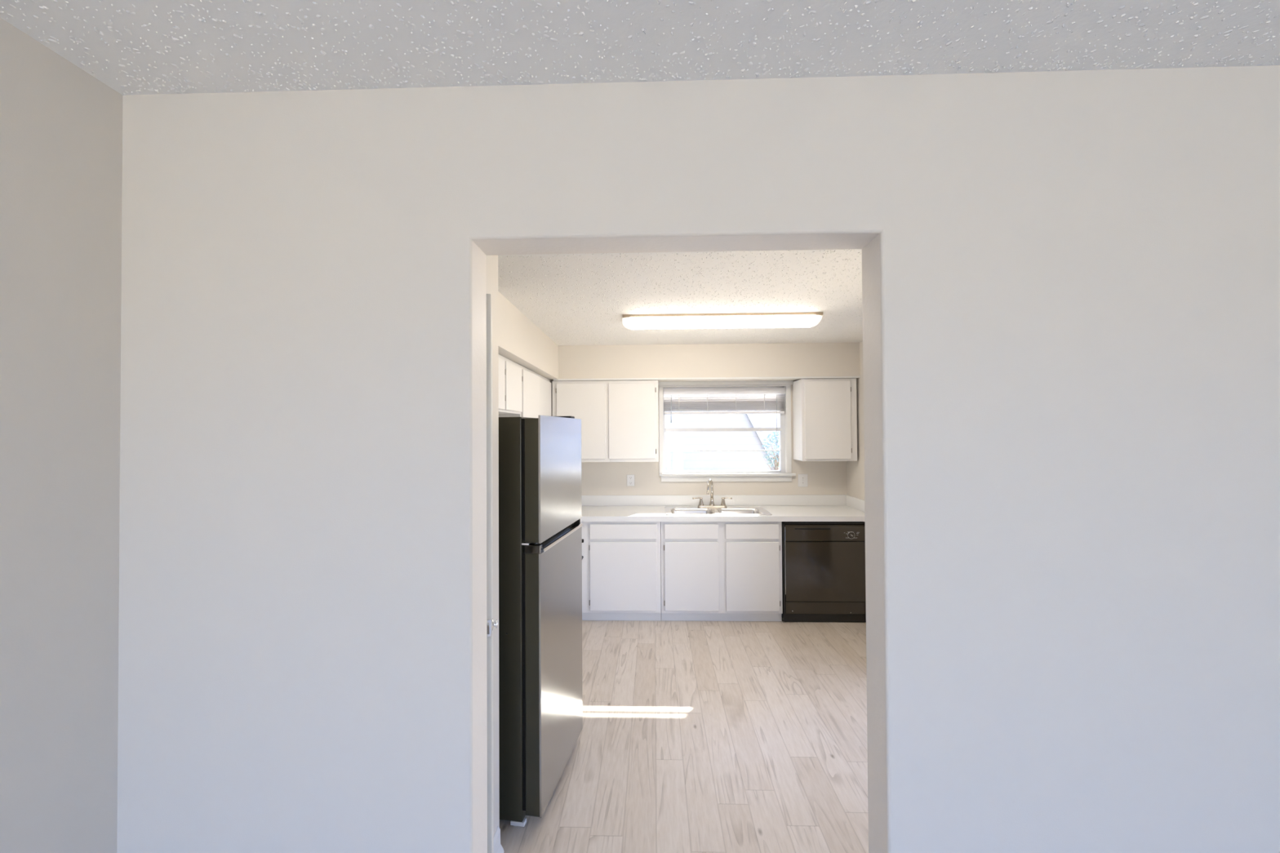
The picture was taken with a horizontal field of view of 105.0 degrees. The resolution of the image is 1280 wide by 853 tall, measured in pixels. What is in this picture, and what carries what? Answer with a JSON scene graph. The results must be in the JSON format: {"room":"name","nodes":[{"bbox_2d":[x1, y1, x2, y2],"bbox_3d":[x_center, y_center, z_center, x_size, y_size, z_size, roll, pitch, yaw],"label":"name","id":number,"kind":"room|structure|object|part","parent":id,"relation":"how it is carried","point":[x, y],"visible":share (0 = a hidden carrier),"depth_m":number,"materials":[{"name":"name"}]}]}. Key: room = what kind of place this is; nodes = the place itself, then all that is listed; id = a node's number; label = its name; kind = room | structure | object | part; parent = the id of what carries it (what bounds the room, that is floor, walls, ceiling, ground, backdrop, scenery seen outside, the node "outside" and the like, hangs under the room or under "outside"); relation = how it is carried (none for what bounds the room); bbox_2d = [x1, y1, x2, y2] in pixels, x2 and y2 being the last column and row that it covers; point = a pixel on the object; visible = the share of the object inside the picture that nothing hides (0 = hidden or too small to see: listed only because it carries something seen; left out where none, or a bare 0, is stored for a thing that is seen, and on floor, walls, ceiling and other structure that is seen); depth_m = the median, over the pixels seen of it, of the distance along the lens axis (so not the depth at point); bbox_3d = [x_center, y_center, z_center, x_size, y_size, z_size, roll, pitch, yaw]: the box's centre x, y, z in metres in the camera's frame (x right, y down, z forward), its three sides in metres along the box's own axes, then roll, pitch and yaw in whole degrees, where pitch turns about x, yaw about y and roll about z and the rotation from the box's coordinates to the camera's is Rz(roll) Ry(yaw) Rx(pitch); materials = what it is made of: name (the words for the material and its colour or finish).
{"room":"empty living room","nodes":[
{"label":"empty living room","id":0,"kind":"room"},
{"bbox_2d":[0,17,122,852],"bbox_3d":[-1.312,0.429,0.931,0.150,2.448,8.240,0,-1,2],"label":"wall","id":1,"kind":"structure","parent":0,"point":[61,126],"depth_m":1.04,"materials":[{"name":"paint"}]},
{"bbox_2d":[486,254,499,834],"bbox_3d":[-0.895,0.435,1.615,0.644,2.448,0.706,0,-1,2],"label":"wall","id":2,"kind":"structure","parent":0,"point":[491,260],"depth_m":1.92,"materials":[{"name":"paint"}]},
{"bbox_2d":[486,293,497,852],"bbox_3d":[-0.475,0.649,1.547,0.050,1.991,0.579,0,-1,-16],"label":"door","id":3,"kind":"structure","parent":2,"relation":"in","point":[491,624],"depth_m":1.29,"materials":[{"name":"white paint"}]},
{"bbox_3d":[-0.404,0.527,1.281,0.031,0.044,0.003,0,-1,-16],"label":"latch plate","id":4,"kind":"part","parent":3,"relation":"part of","materials":[{"name":"silver metal"}]},
{"bbox_3d":[-0.388,0.528,1.311,0.015,0.030,0.030,0,-1,-16],"label":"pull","id":5,"kind":"part","parent":3,"relation":"part of","materials":[{"name":"silver metal"}]},
{"bbox_2d":[493,826,503,852],"bbox_3d":[-0.545,1.612,1.875,0.026,0.098,0.090,0,-1,2],"label":"baseboard","id":6,"kind":"structure","parent":2,"relation":"attached to","point":[498,848],"depth_m":1.89,"materials":[{"name":"white paint"}]},
{"bbox_2d":[0,0,1279,345],"bbox_3d":[0.938,-0.867,0.884,4.665,0.123,8.240,0,-1,2],"label":"ceiling","id":7,"kind":"structure","parent":0,"point":[131,46],"depth_m":1.04,"materials":[{"name":"white paint"}]},
{"bbox_2d":[622,311,822,329],"bbox_3d":[0.566,-0.733,3.452,1.375,0.082,0.193,0,-1,2],"label":"ceiling light","id":8,"kind":"object","parent":7,"relation":"attached to","point":[745,320],"visible":1,"depth_m":3.38,"materials":[{"name":"beige plastic"}]},
{"bbox_2d":[497,291,859,382],"bbox_3d":[0.413,-0.612,3.784,3.150,0.313,2.145,0,-1,2],"label":"soffit","id":9,"kind":"structure","parent":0,"point":[520,340],"depth_m":4.52,"materials":[{"name":"paint"}]},
{"bbox_2d":[498,354,522,414],"bbox_3d":[-1.020,-0.272,3.165,0.314,0.359,0.805,0,-1,2],"label":"upper cabinet","id":10,"kind":"object","parent":9,"relation":"attached to","point":[509,371],"visible":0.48,"depth_m":3.25,"materials":[{"name":"white paint"}]},
{"bbox_3d":[-0.877,-0.269,2.959,0.018,0.316,0.370,0,-1,2],"label":"door","id":11,"kind":"part","parent":10,"relation":"part of","materials":[{"name":"white paint"}]},
{"bbox_3d":[-0.866,-0.264,3.360,0.018,0.316,0.378,0,-1,2],"label":"door","id":12,"kind":"part","parent":10,"relation":"part of","materials":[{"name":"white paint"}]},
{"bbox_2d":[498,364,551,417],"bbox_3d":[-0.984,-0.057,4.076,0.331,0.766,1.019,0,-1,2],"label":"upper cabinet","id":13,"kind":"object","parent":9,"relation":"attached to","point":[535,388],"visible":0.33,"depth_m":3.86,"materials":[{"name":"white paint"}]},
{"bbox_3d":[-0.844,-0.055,3.800,0.018,0.723,0.440,0,-1,4],"label":"door","id":14,"kind":"part","parent":13,"relation":"part of","materials":[{"name":"white paint"}]},
{"bbox_3d":[-0.838,-0.048,4.316,0.018,0.723,0.491,0,-1,2],"label":"door","id":15,"kind":"part","parent":13,"relation":"part of","materials":[{"name":"white paint"}]},
{"bbox_2d":[553,376,860,380],"bbox_3d":[0.603,-0.443,4.531,2.815,0.016,0.027,0,-1,2],"label":"trim","id":16,"kind":"structure","parent":9,"relation":"attached to","point":[788,377],"depth_m":4.52,"materials":[{"name":"white paint"}]},
{"bbox_2d":[499,617,868,852],"bbox_3d":[0.952,1.709,0.851,4.665,0.140,8.240,0,-1,2],"label":"floor","id":17,"kind":"structure","parent":0,"point":[695,736],"depth_m":2.56,"materials":[{"name":"wood"}]},
{"bbox_2d":[498,415,582,826],"bbox_3d":[-0.685,0.806,2.377,0.671,1.723,0.621,0,-1,9],"label":"refrigerator","id":18,"kind":"object","parent":17,"relation":"on","point":[540,704],"visible":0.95,"depth_m":2.05,"materials":[{"name":"silver metal"}]},
{"bbox_3d":[-0.401,0.227,2.340,0.064,0.517,0.616,0,-1,9],"label":"freezer door","id":19,"kind":"part","parent":18,"relation":"part of","materials":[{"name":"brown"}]},
{"bbox_3d":[-0.396,1.069,2.329,0.064,1.078,0.616,0,-1,9],"label":"fridge door","id":20,"kind":"part","parent":18,"relation":"part of","materials":[{"name":"silver metal"}]},
{"bbox_2d":[580,521,661,620],"bbox_3d":[-0.164,1.258,4.540,0.704,0.868,0.617,0,-1,2],"label":"base cabinet","id":21,"kind":"object","parent":17,"relation":"on","point":[621,580],"visible":0.87,"depth_m":4.24,"materials":[{"name":"white paint"}]},
{"bbox_3d":[-0.146,0.908,4.243,0.578,0.129,0.016,0,-1,2],"label":"drawer","id":22,"kind":"part","parent":21,"relation":"part of","materials":[{"name":"white paint"}]},
{"bbox_3d":[-0.144,1.291,4.238,0.578,0.590,0.016,0,-1,2],"label":"door","id":23,"kind":"part","parent":21,"relation":"part of","materials":[{"name":"white paint"}]},
{"bbox_2d":[660,521,782,621],"bbox_3d":[0.709,1.253,4.515,1.037,0.868,0.617,0,-1,2],"label":"base cabinet","id":24,"kind":"object","parent":17,"relation":"on","point":[710,571],"visible":0.94,"depth_m":4.21,"materials":[{"name":"white paint"}]},
{"bbox_3d":[0.442,0.904,4.227,0.462,0.129,0.016,0,-1,2],"label":"drawer","id":25,"kind":"part","parent":24,"relation":"part of","materials":[{"name":"white paint"}]},
{"bbox_3d":[0.444,1.288,4.222,0.462,0.590,0.016,0,-1,2],"label":"door","id":26,"kind":"part","parent":24,"relation":"part of","materials":[{"name":"white paint"}]},
{"bbox_2d":[580,494,864,521],"bbox_3d":[0.433,0.741,4.182,3.147,0.148,1.314,0,-1,2],"label":"countertop","id":27,"kind":"structure","parent":24,"relation":"on","point":[783,508],"depth_m":4.63,"materials":[{"name":"white laminate"}]},
{"bbox_2d":[692,479,732,507],"bbox_3d":[0.685,0.632,4.624,0.375,0.275,0.160,0,-1,2],"label":"faucet","id":28,"kind":"object","parent":27,"relation":"on","point":[701,504],"visible":1,"depth_m":4.66,"materials":[{"name":"silver metal"}]},
{"bbox_3d":[0.583,0.714,4.678,0.052,0.076,0.052,0,-1,2],"label":"handle","id":29,"kind":"part","parent":28,"relation":"part of","materials":[{"name":"silver metal"}]},
{"bbox_3d":[0.656,0.623,4.625,0.051,0.256,0.167,-1,-1,29],"label":"spout","id":30,"kind":"part","parent":28,"relation":"part of","materials":[{"name":"silver metal"}]},
{"bbox_3d":[0.688,0.759,4.674,0.277,0.021,0.056,0,-1,2],"label":"plate","id":31,"kind":"part","parent":28,"relation":"part of","materials":[{"name":"silver metal"}]},
{"bbox_3d":[0.791,0.712,4.672,0.052,0.076,0.052,0,-1,2],"label":"handle","id":32,"kind":"part","parent":28,"relation":"part of","materials":[{"name":"silver metal"}]},
{"bbox_2d":[664,506,772,515],"bbox_3d":[0.694,0.861,4.494,0.925,0.187,0.495,0,-1,2],"label":"sink","id":33,"kind":"object","parent":27,"relation":"in","point":[669,510],"visible":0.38,"depth_m":4.61,"materials":[{"name":"silver metal"}]},
{"bbox_3d":[0.475,0.860,4.465,0.387,0.183,0.325,0,-1,2],"label":"bowl","id":34,"kind":"part","parent":33,"relation":"part of","materials":[{"name":"silver metal"}]},
{"bbox_3d":[0.906,0.858,4.452,0.395,0.183,0.325,0,-1,2],"label":"bowl","id":35,"kind":"part","parent":33,"relation":"part of","materials":[{"name":"silver metal"}]},
{"bbox_3d":[0.963,0.901,4.212,0.456,0.129,0.016,0,-1,2],"label":"drawer","id":36,"kind":"part","parent":24,"relation":"part of","materials":[{"name":"white paint"}]},
{"bbox_3d":[0.965,1.285,4.207,0.456,0.590,0.016,0,-1,2],"label":"door","id":37,"kind":"part","parent":24,"relation":"part of","materials":[{"name":"white paint"}]},
{"bbox_2d":[782,521,866,622],"bbox_3d":[1.590,1.251,4.461,0.713,0.853,0.620,0,-1,2],"label":"dishwasher","id":38,"kind":"object","parent":17,"relation":"on","point":[824,562],"visible":0.91,"depth_m":4.19,"materials":[{"name":"black metal"}]},
{"bbox_2d":[782,579,782,617],"bbox_3d":[1.587,1.244,4.496,0.697,0.836,0.550,0,-1,2],"label":"tub","id":39,"kind":"object","parent":38,"relation":"in","point":[782,580],"depth_m":4.25,"materials":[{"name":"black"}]},
{"bbox_3d":[1.581,0.909,4.203,0.679,0.142,0.044,0,-1,2],"label":"control panel","id":40,"kind":"part","parent":38,"relation":"part of","materials":[{"name":"brown plastic"}]},
{"bbox_3d":[1.587,1.640,4.215,0.693,0.068,0.022,0,-1,2],"label":"toe panel","id":41,"kind":"part","parent":38,"relation":"part of","materials":[{"name":"black metal"}]},
{"bbox_3d":[1.585,1.550,4.207,0.675,0.105,0.024,0,-1,2],"label":"panel","id":42,"kind":"part","parent":38,"relation":"part of","materials":[{"name":"brown metal"}]},
{"bbox_3d":[1.583,1.238,4.204,0.675,0.508,0.034,0,-1,2],"label":"door panel","id":43,"kind":"part","parent":38,"relation":"part of","materials":[{"name":"brown metal"}]},
{"bbox_2d":[116,65,1279,852],"bbox_3d":[0.953,0.419,1.153,4.365,2.448,0.112,0,-1,2],"label":"wall","id":44,"kind":"structure","parent":0,"point":[1071,279],"depth_m":1.13,"materials":[{"name":"paint"}]},
{"bbox_2d":[551,380,847,495],"bbox_3d":[0.512,0.469,4.921,3.270,2.448,0.160,0,-1,2],"label":"wall","id":45,"kind":"structure","parent":0,"point":[824,477],"depth_m":4.84,"materials":[{"name":"paint"}]},
{"bbox_2d":[551,380,658,462],"bbox_3d":[-0.320,-0.047,4.710,0.991,0.759,0.319,0,-1,2],"label":"upper cabinet","id":46,"kind":"object","parent":45,"relation":"attached to","point":[620,419],"visible":0.77,"depth_m":4.55,"materials":[{"name":"white paint"}]},
{"bbox_3d":[-0.549,-0.049,4.566,0.455,0.702,0.018,0,-1,2],"label":"door","id":47,"kind":"part","parent":46,"relation":"part of","materials":[{"name":"white paint"}]},
{"bbox_3d":[-0.074,-0.052,4.553,0.432,0.702,0.018,0,-1,2],"label":"door","id":48,"kind":"part","parent":46,"relation":"part of","materials":[{"name":"white paint"}]},
{"bbox_2d":[626,475,634,485],"bbox_3d":[-0.092,0.533,4.852,0.076,0.112,0.010,0,-1,2],"label":"wall outlet","id":49,"kind":"object","parent":45,"relation":"attached to","point":[630,478],"visible":1,"depth_m":4.85,"materials":[{"name":"white plastic"}]},
{"bbox_2d":[675,394,715,395],"bbox_3d":[0.318,-0.308,5.322,3.670,0.065,0.610,0,-1,2],"label":"trim","id":50,"kind":"structure","parent":45,"relation":"attached to","point":[676,394],"depth_m":5.01,"materials":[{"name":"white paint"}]},
{"bbox_2d":[581,494,864,511],"bbox_3d":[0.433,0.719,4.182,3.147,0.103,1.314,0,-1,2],"label":"backsplash","id":51,"kind":"structure","parent":45,"relation":"attached to","point":[737,500],"depth_m":4.81,"materials":[{"name":"white laminate"}]},
{"bbox_2d":[657,380,793,385],"bbox_3d":[0.839,-0.426,4.828,1.320,0.037,0.030,0,-1,2],"label":"trim","id":52,"kind":"structure","parent":45,"relation":"attached to","point":[764,382],"depth_m":4.82,"materials":[{"name":"white paint"}]},
{"bbox_2d":[658,384,795,481],"bbox_3d":[0.850,0.067,4.860,1.325,0.948,0.143,0,-1,2],"label":"window","id":53,"kind":"structure","parent":45,"relation":"in","point":[784,473],"depth_m":4.84,"materials":[{"name":"silver metal"}]},
{"bbox_3d":[0.823,0.032,4.898,1.141,0.034,0.050,0,-1,2],"label":"meeting rail","id":54,"kind":"part","parent":53,"relation":"part of","materials":[{"name":"silver metal"}]},
{"bbox_2d":[662,387,785,469],"bbox_3d":[0.831,0.023,4.855,1.198,0.802,0.061,0,-1,2],"label":"window blind","id":55,"kind":"object","parent":53,"relation":"attached to","point":[728,400],"visible":1,"depth_m":4.85,"materials":[{"name":"white plastic"}]},
{"bbox_3d":[0.831,-0.136,4.865,1.186,0.023,0.040,0,-1,2],"label":"rail","id":56,"kind":"part","parent":55,"relation":"part of","materials":[{"name":"white plastic"}]},
{"bbox_3d":[1.344,0.054,4.817,0.022,0.734,0.015,0,-1,2],"label":"pull cord","id":57,"kind":"part","parent":55,"relation":"part of","materials":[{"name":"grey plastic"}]},
{"bbox_3d":[0.853,0.472,4.830,1.323,0.022,0.093,0,-1,2],"label":"sill","id":58,"kind":"part","parent":53,"relation":"part of","materials":[{"name":"white paint"}]},
{"bbox_2d":[798,474,808,486],"bbox_3d":[1.594,0.527,4.801,0.094,0.125,0.016,0,-1,2],"label":"light switch","id":59,"kind":"object","parent":45,"relation":"attached to","point":[802,478],"visible":1,"depth_m":4.80,"materials":[{"name":"white plastic"}]},
{"bbox_2d":[792,377,857,461],"bbox_3d":[1.744,-0.060,4.652,0.500,0.759,0.319,0,-1,2],"label":"upper cabinet","id":60,"kind":"object","parent":45,"relation":"attached to","point":[824,411],"visible":1,"depth_m":4.50,"materials":[{"name":"white paint"}]},
{"bbox_3d":[1.720,-0.060,4.502,0.419,0.715,0.018,0,-1,2],"label":"door","id":61,"kind":"part","parent":60,"relation":"part of","materials":[{"name":"white paint"}]},
{"bbox_2d":[847,341,864,500],"bbox_3d":[2.033,0.436,2.989,0.120,2.448,3.618,0,-1,2],"label":"wall","id":62,"kind":"structure","parent":0,"point":[855,469],"depth_m":4.50,"materials":[{"name":"paint"}]},
{"label":"outside","id":63,"kind":"structure","parent":0,"visible":0},
{"bbox_3d":[0.184,1.960,6.102,60.000,0.180,70.000,0,-1,2],"label":"ground","id":64,"kind":"structure","parent":63,"visible":0},
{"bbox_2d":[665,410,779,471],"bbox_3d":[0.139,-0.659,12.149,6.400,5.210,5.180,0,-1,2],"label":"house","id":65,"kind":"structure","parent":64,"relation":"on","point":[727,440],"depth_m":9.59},
{"bbox_2d":[751,410,779,463],"bbox_3d":[8.393,0.547,15.122,13.918,2.780,0.060,0,-1,2],"label":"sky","id":66,"kind":"structure","parent":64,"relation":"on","point":[765,420],"depth_m":15.22,"materials":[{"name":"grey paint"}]},
{"bbox_2d":[761,431,779,470],"bbox_3d":[2.353,0.983,8.453,0.488,1.812,0.501,-1,-1,28],"label":"shrub","id":67,"kind":"object","parent":64,"relation":"on","point":[775,433],"visible":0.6,"depth_m":8.44,"materials":[{"name":"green plant"}]}
]}

